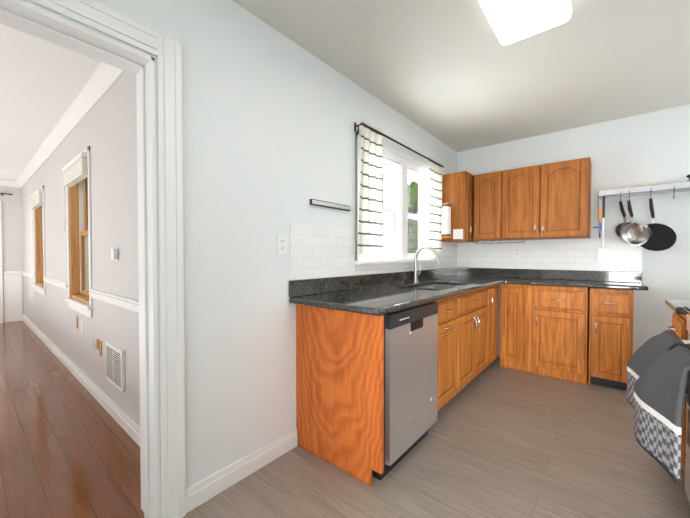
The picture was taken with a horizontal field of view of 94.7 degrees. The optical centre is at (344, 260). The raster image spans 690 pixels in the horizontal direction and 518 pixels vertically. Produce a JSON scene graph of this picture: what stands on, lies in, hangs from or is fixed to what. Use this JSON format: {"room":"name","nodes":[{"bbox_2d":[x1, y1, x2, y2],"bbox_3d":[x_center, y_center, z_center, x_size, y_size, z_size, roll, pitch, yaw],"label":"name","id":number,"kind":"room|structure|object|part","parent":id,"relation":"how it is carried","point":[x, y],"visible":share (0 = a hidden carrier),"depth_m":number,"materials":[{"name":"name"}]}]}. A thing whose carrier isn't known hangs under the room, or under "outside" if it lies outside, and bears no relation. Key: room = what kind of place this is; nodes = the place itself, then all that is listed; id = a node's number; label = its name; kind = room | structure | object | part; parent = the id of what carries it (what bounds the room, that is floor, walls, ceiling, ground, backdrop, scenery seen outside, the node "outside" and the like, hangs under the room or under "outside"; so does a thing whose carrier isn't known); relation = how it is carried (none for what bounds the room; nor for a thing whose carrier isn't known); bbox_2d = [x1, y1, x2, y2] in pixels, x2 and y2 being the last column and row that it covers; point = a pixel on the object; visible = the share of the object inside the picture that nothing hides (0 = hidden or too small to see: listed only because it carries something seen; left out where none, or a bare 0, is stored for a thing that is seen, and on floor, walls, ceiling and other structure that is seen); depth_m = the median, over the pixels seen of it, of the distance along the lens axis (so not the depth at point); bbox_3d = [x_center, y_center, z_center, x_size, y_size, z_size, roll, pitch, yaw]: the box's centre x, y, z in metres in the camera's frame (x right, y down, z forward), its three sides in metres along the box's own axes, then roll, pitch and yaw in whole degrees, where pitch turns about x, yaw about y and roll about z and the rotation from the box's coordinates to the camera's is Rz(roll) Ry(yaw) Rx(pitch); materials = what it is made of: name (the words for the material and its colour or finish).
{"room":"kitchen","nodes":[
{"label":"kitchen","id":0,"kind":"room"},
{"bbox_2d":[0,186,23,322],"bbox_3d":[-6.930,-0.134,4.449,0.200,2.450,3.800,1,1,40],"label":"wall","id":1,"kind":"structure","parent":0,"point":[12,234],"depth_m":5.59,"materials":[{"name":"grey paint"}]},
{"bbox_2d":[0,201,2,322],"bbox_3d":[-6.210,0.027,5.102,0.074,2.105,0.970,1,1,40],"label":"door","id":2,"kind":"structure","parent":1,"relation":"in","point":[1,297],"depth_m":5.46,"materials":[{"name":"white"}]},
{"bbox_2d":[0,180,14,186],"bbox_3d":[-6.822,-1.314,4.333,0.085,0.085,3.210,1,1,40],"label":"crown molding","id":3,"kind":"structure","parent":1,"relation":"attached to","point":[2,182],"depth_m":5.50,"materials":[{"name":"white wood"}]},
{"bbox_2d":[4,275,21,316],"bbox_3d":[-5.846,0.614,5.603,0.005,0.715,0.220,1,1,40],"label":"wainscoting","id":4,"kind":"structure","parent":1,"relation":"attached to","point":[12,295],"depth_m":5.60,"materials":[{"name":"white wood"}]},
{"bbox_2d":[0,321,143,517],"bbox_3d":[-4.403,1.177,2.371,6.770,0.100,3.800,1,1,40],"label":"floor","id":5,"kind":"structure","parent":0,"point":[69,447],"depth_m":1.94,"materials":[{"name":"brown wood"}]},
{"bbox_2d":[22,71,139,426],"bbox_3d":[-3.307,-0.123,3.778,6.630,2.450,0.200,1,1,40],"label":"wall","id":6,"kind":"structure","parent":0,"point":[105,129],"depth_m":2.48,"materials":[{"name":"grey paint"}]},
{"bbox_2d":[20,271,34,278],"bbox_3d":[-5.198,0.228,5.209,1.500,0.070,0.027,1,1,40],"label":"trim","id":7,"kind":"structure","parent":6,"relation":"attached to","point":[24,273],"depth_m":5.14,"materials":[{"name":"white wood"}]},
{"bbox_2d":[30,185,45,295],"bbox_3d":[-4.204,-0.267,4.488,0.920,1.435,0.250,1,1,40],"label":"dining room window","id":8,"kind":"structure","parent":6,"relation":"in","point":[37,206],"depth_m":4.67,"materials":[{"name":"brown wood"}]},
{"bbox_2d":[30,189,42,208],"bbox_3d":[-4.287,-0.628,4.431,0.853,0.618,0.065,1,1,40],"label":"blind","id":9,"kind":"object","parent":8,"relation":"attached to","point":[36,198],"depth_m":4.28,"materials":[{"name":"white fabric"}]},
{"bbox_2d":[43,277,67,289],"bbox_3d":[-3.368,0.254,3.687,1.400,0.070,0.026,1,1,40],"label":"trim","id":10,"kind":"structure","parent":6,"relation":"attached to","point":[58,283],"depth_m":3.58,"materials":[{"name":"white wood"}]},
{"bbox_2d":[14,62,124,187],"bbox_3d":[-3.321,-1.301,3.584,6.430,0.085,0.086,1,1,40],"label":"crown molding","id":11,"kind":"structure","parent":6,"relation":"attached to","point":[103,79],"depth_m":2.77,"materials":[{"name":"white wood"}]},
{"bbox_2d":[62,146,92,317],"bbox_3d":[-2.412,-0.242,2.999,0.920,1.435,0.250,1,1,40],"label":"dining room window","id":12,"kind":"structure","parent":6,"relation":"in","point":[76,170],"depth_m":3.19,"materials":[{"name":"brown wood"}]},
{"bbox_2d":[62,152,87,230],"bbox_3d":[-2.495,-0.602,2.942,0.853,0.618,0.065,1,1,40],"label":"blind","id":13,"kind":"object","parent":12,"relation":"attached to","point":[76,170],"depth_m":3.00,"materials":[{"name":"white fabric"}]},
{"bbox_2d":[20,315,139,446],"bbox_3d":[-3.312,1.055,3.659,6.400,0.100,0.019,1,1,40],"label":"baseboard","id":14,"kind":"structure","parent":6,"relation":"attached to","point":[130,427],"depth_m":2.61,"materials":[{"name":"white wood"}]},
{"bbox_2d":[94,338,101,356],"bbox_3d":[-1.959,0.689,2.522,0.105,0.130,0.029,1,1,40],"label":"outlet","id":15,"kind":"object","parent":6,"relation":"attached to","point":[97,343],"depth_m":2.53,"materials":[{"name":"brown wood"}]},
{"bbox_2d":[89,289,138,312],"bbox_3d":[-1.484,0.281,2.122,1.640,0.070,0.026,1,1,40],"label":"trim","id":16,"kind":"structure","parent":6,"relation":"attached to","point":[127,303],"depth_m":2.19,"materials":[{"name":"white wood"}]},
{"bbox_2d":[111,248,117,260],"bbox_3d":[-1.606,-0.043,2.216,0.075,0.085,0.029,1,1,40],"label":"thermostat","id":17,"kind":"object","parent":6,"relation":"attached to","point":[114,253],"visible":1,"depth_m":2.19,"materials":[{"name":"white plastic"}]},
{"bbox_2d":[105,341,124,392],"bbox_3d":[-1.636,0.743,2.259,0.380,0.280,0.021,1,1,40],"label":"air vent","id":18,"kind":"object","parent":6,"relation":"in","point":[115,365],"visible":1,"depth_m":2.22,"materials":[{"name":"white plastic"}]},
{"bbox_2d":[23,0,456,517],"bbox_3d":[-0.797,0.417,1.487,0.170,3.450,7.070,1,1,40],"label":"wall","id":19,"kind":"structure","parent":0,"point":[270,115],"depth_m":1.68,"materials":[{"name":"white paint"}]},
{"bbox_2d":[0,0,185,517],"bbox_3d":[-1.143,0.103,1.069,0.230,2.092,1.069,1,1,40],"label":"door frame","id":20,"kind":"structure","parent":19,"relation":"attached to","point":[30,19],"depth_m":1.36,"materials":[{"name":"white wood"}]},
{"bbox_2d":[185,428,297,513],"bbox_3d":[-0.511,1.086,1.694,0.018,0.105,0.673,1,1,40],"label":"baseboard","id":21,"kind":"structure","parent":19,"relation":"attached to","point":[202,491],"depth_m":1.63,"materials":[{"name":"white wood"}]},
{"bbox_2d":[277,234,286,254],"bbox_3d":[-0.366,-0.093,1.855,0.008,0.118,0.075,1,1,40],"label":"electrical outlet","id":22,"kind":"object","parent":19,"relation":"attached to","point":[281,244],"visible":1,"depth_m":1.85,"materials":[{"name":"white plastic"}]},
{"bbox_2d":[310,199,350,210],"bbox_3d":[-0.091,-0.378,2.171,0.023,0.035,0.395,1,1,40],"label":"knife strip","id":23,"kind":"object","parent":19,"relation":"attached to","point":[315,202],"visible":0.96,"depth_m":2.15,"materials":[{"name":"grey metal"}]},
{"bbox_2d":[289,267,456,297],"bbox_3d":[0.532,0.151,2.930,0.020,0.100,2.696,1,1,40],"label":"backsplash","id":24,"kind":"structure","parent":19,"relation":"attached to","point":[318,285],"depth_m":2.39,"materials":[{"name":"black stone"}]},
{"bbox_2d":[290,222,456,279],"bbox_3d":[0.535,-0.074,2.942,0.007,0.347,2.699,1,1,40],"label":"backsplash","id":25,"kind":"structure","parent":19,"relation":"attached to","point":[318,251],"depth_m":2.15,"materials":[{"name":"tile"}]},
{"bbox_2d":[354,132,441,270],"bbox_3d":[0.501,-0.453,2.994,0.220,1.037,1.504,1,1,40],"label":"kitchen window","id":26,"kind":"structure","parent":19,"relation":"in","point":[395,211],"depth_m":2.92,"materials":[{"name":"white wood"}]},
{"bbox_2d":[354,119,443,253],"bbox_3d":[0.559,-0.549,2.893,0.096,0.983,1.537,1,1,40],"label":"curtain","id":27,"kind":"object","parent":19,"relation":"attached to","point":[370,233],"visible":1,"depth_m":2.45,"materials":[{"name":"white fabric"}]},
{"bbox_3d":[0.570,-0.996,2.908,0.084,0.090,1.490,1,1,40],"label":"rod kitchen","id":28,"kind":"part","parent":27,"relation":"part of","materials":[{"name":"grey metal"}]},
{"bbox_2d":[442,171,469,242],"bbox_3d":[1.257,-0.596,3.580,0.288,0.757,0.141,1,1,40],"label":"upper cabinet","id":29,"kind":"object","parent":19,"relation":"attached to","point":[455,186],"depth_m":3.49,"materials":[{"name":"brown wood"}]},
{"bbox_2d":[442,203,462,238],"bbox_3d":[1.160,-0.435,3.493,0.231,0.395,0.120,1,1,40],"label":"paper towel","id":30,"kind":"object","parent":29,"relation":"hanging from","point":[452,213],"depth_m":3.49,"materials":[{"name":"white paper"}]},
{"bbox_2d":[0,0,689,181],"bbox_3d":[-2.328,-1.380,2.728,9.450,0.100,7.070,1,1,40],"label":"ceiling","id":31,"kind":"structure","parent":0,"point":[456,75],"depth_m":2.16,"materials":[{"name":"white paint"}]},
{"bbox_2d":[183,356,689,517],"bbox_3d":[0.607,1.200,0.983,2.650,0.100,6.070,1,1,40],"label":"floor","id":32,"kind":"structure","parent":0,"point":[497,441],"depth_m":1.71,"materials":[{"name":"plastic"}]},
{"bbox_2d":[305,306,440,481],"bbox_3d":[0.184,0.697,2.002,0.587,0.872,0.578,1,1,40],"label":"base cabinet","id":33,"kind":"object","parent":32,"relation":"on","point":[389,366],"depth_m":1.71,"materials":[{"name":"brown wood"}]},
{"bbox_2d":[372,302,437,480],"bbox_3d":[0.185,0.697,2.002,0.589,0.872,0.578,1,1,40],"label":"dishwasher","id":34,"kind":"object","parent":33,"relation":"in","point":[410,333],"depth_m":1.75,"materials":[{"name":"grey metal"}]},
{"bbox_2d":[289,274,647,353],"bbox_3d":[1.192,0.229,2.397,1.718,0.035,2.718,1,1,40],"label":"countertop","id":35,"kind":"structure","parent":33,"relation":"on","point":[563,311],"depth_m":2.80,"materials":[{"name":"black stone"}]},
{"bbox_3d":[-0.054,0.698,1.761,0.625,0.878,0.020,1,1,40],"label":"cabinet panel","id":36,"kind":"part","parent":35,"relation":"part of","materials":[{"name":"brown wood"}]},
{"bbox_2d":[412,246,441,281],"bbox_3d":[0.750,0.033,2.918,0.283,0.339,0.060,1,1,40],"label":"faucet","id":37,"kind":"object","parent":35,"relation":"on","point":[438,262],"depth_m":2.96,"materials":[{"name":"silver metal"}]},
{"bbox_2d":[407,284,460,290],"bbox_3d":[0.778,0.338,2.732,0.420,0.194,0.880,1,1,40],"label":"sink","id":38,"kind":"object","parent":35,"relation":"in","point":[436,287],"depth_m":3.05,"materials":[{"name":"silver metal"}]},
{"bbox_2d":[441,326,464,408],"bbox_3d":[0.508,0.686,2.455,0.598,0.878,0.500,1,1,40],"label":"base cabinet","id":39,"kind":"object","parent":32,"relation":"on","point":[452,341],"depth_m":2.32,"materials":[{"name":"brown wood"}]},
{"bbox_2d":[465,330,496,379],"bbox_3d":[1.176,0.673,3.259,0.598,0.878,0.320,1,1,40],"label":"base cabinet","id":40,"kind":"object","parent":32,"relation":"on","point":[480,349],"depth_m":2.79,"materials":[{"name":"brown wood"}]},
{"bbox_2d":[497,334,532,372],"bbox_3d":[1.845,0.671,3.370,0.285,0.878,0.397,1,1,40],"label":"base cabinet","id":41,"kind":"object","parent":32,"relation":"on","point":[515,353],"depth_m":3.22,"materials":[{"name":"brown wood"}]},
{"bbox_2d":[533,342,588,384],"bbox_3d":[2.105,0.674,3.154,0.490,0.878,0.397,1,1,40],"label":"base cabinet","id":42,"kind":"object","parent":32,"relation":"on","point":[569,363],"depth_m":2.98,"materials":[{"name":"brown wood"}]},
{"bbox_2d":[589,350,632,390],"bbox_3d":[2.415,0.679,2.896,0.292,0.878,0.397,1,1,40],"label":"base cabinet","id":43,"kind":"object","parent":32,"relation":"on","point":[606,369],"depth_m":2.77,"materials":[{"name":"brown wood"}]},
{"bbox_2d":[627,306,689,503],"bbox_3d":[1.597,0.598,1.110,0.894,1.100,0.835,1,1,40],"label":"stove","id":44,"kind":"object","parent":32,"relation":"on","point":[658,378],"visible":1,"depth_m":1.27,"materials":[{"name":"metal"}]},
{"bbox_2d":[627,330,686,407],"bbox_3d":[1.489,0.558,1.533,0.186,0.417,0.323,1,1,40],"label":"towel","id":45,"kind":"object","parent":44,"relation":"hanging from","point":[663,342],"depth_m":1.58,"materials":[{"name":"grey fabric"}]},
{"bbox_2d":[634,346,689,483],"bbox_3d":[1.260,0.568,1.248,0.175,0.427,0.320,1,1,40],"label":"towel","id":46,"kind":"object","parent":44,"relation":"hanging from","point":[659,392],"depth_m":1.22,"materials":[{"name":"grey fabric"}]},
{"bbox_2d":[665,299,689,472],"bbox_3d":[2.014,0.684,1.483,0.730,0.915,0.399,1,1,40],"label":"base cabinet","id":47,"kind":"object","parent":32,"relation":"on","point":[679,320],"visible":0.38,"depth_m":1.57,"materials":[{"name":"brown wood"}]},
{"bbox_3d":[1.738,0.417,1.692,0.033,0.132,0.110,1,1,40],"label":"handle","id":48,"kind":"part","parent":47,"relation":"part of","materials":[{"name":"silver metal"}]},
{"bbox_2d":[665,299,689,314],"bbox_3d":[2.017,0.244,1.473,0.722,0.035,0.399,1,1,40],"label":"countertop","id":49,"kind":"structure","parent":47,"relation":"on","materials":[{"name":"stone"}]},
{"bbox_2d":[457,104,689,355],"bbox_3d":[2.417,-0.114,3.273,2.820,2.450,0.200,1,1,40],"label":"wall","id":50,"kind":"structure","parent":0,"point":[649,148],"depth_m":2.91,"materials":[{"name":"white paint"}]},
{"bbox_2d":[470,170,509,240],"bbox_3d":[1.643,-0.591,3.534,0.380,0.725,0.371,1,1,40],"label":"upper cabinet","id":51,"kind":"object","parent":50,"relation":"attached to","point":[489,192],"depth_m":3.42,"materials":[{"name":"brown wood"}]},
{"bbox_2d":[457,267,640,281],"bbox_3d":[2.048,0.143,3.438,1.703,0.099,0.020,1,1,40],"label":"backsplash","id":52,"kind":"structure","parent":50,"relation":"attached to","point":[577,275],"depth_m":3.28,"materials":[{"name":"black stone"}]},
{"bbox_2d":[457,240,642,271],"bbox_3d":[2.056,-0.059,3.438,1.697,0.301,0.007,1,1,40],"label":"backsplash","id":53,"kind":"structure","parent":50,"relation":"attached to","point":[569,255],"depth_m":3.33,"materials":[{"name":"tile"}]},
{"bbox_2d":[513,247,520,256],"bbox_3d":[1.918,-0.099,3.541,0.075,0.118,0.008,1,1,40],"label":"outlet","id":54,"kind":"object","parent":53,"relation":"attached to","point":[517,251],"visible":1,"depth_m":3.54,"materials":[{"name":"white plastic"}]},
{"bbox_2d":[510,157,591,240],"bbox_3d":[2.011,-0.586,3.260,0.798,0.725,0.322,1,1,40],"label":"upper cabinet","id":55,"kind":"object","parent":50,"relation":"attached to","point":[546,201],"depth_m":3.07,"materials":[{"name":"brown wood"}]},
{"bbox_2d":[593,174,689,260],"bbox_3d":[2.741,-0.352,2.674,1.029,0.716,0.297,1,1,40],"label":"shelf","id":56,"kind":"object","parent":50,"relation":"attached to","point":[654,236],"visible":1,"depth_m":2.77,"materials":[{"name":"silver metal"}]},
{"bbox_3d":[2.762,-0.516,2.669,0.994,0.224,0.273,1,1,40],"label":"frame","id":57,"kind":"part","parent":56,"relation":"part of","materials":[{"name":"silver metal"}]},
{"bbox_3d":[2.829,-0.665,2.609,0.218,0.088,0.218,1,1,40],"label":"lid","id":58,"kind":"part","parent":56,"relation":"part of","materials":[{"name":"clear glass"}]},
{"label":"outside","id":59,"kind":"structure","parent":0,"visible":0},
{"bbox_3d":[-1.051,1.411,10.610,11.800,0.050,13.050,1,1,40],"label":"ground","id":60,"kind":"structure","parent":59,"visible":0},
{"bbox_2d":[382,172,418,252],"bbox_3d":[-1.452,-0.655,7.191,8.814,4.199,7.762,1,1,40],"label":"shrubs","id":61,"kind":"object","parent":60,"relation":"on","point":[413,189],"depth_m":6.07,"materials":[{"name":"green plant"}]},
{"bbox_2d":[408,198,418,234],"bbox_3d":[-0.363,-1.393,6.033,7.416,5.714,9.067,1,1,40],"label":"trees","id":62,"kind":"object","parent":60,"relation":"on","point":[415,211],"depth_m":5.47,"materials":[{"name":"plant"}]},
{"bbox_3d":[0.649,-1.299,1.273,0.320,0.011,1.215,1,1,40],"label":"ceiling light","id":63,"kind":"object","parent":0,"visible":0},
{"bbox_2d":[478,0,571,45],"bbox_3d":[0.649,-1.256,1.274,0.340,0.073,1.235,1,1,40],"label":"ceiling light","id":64,"kind":"object","parent":63,"relation":"attached to","point":[511,21],"visible":1,"depth_m":1.60,"materials":[{"name":"white plastic"}]}
]}

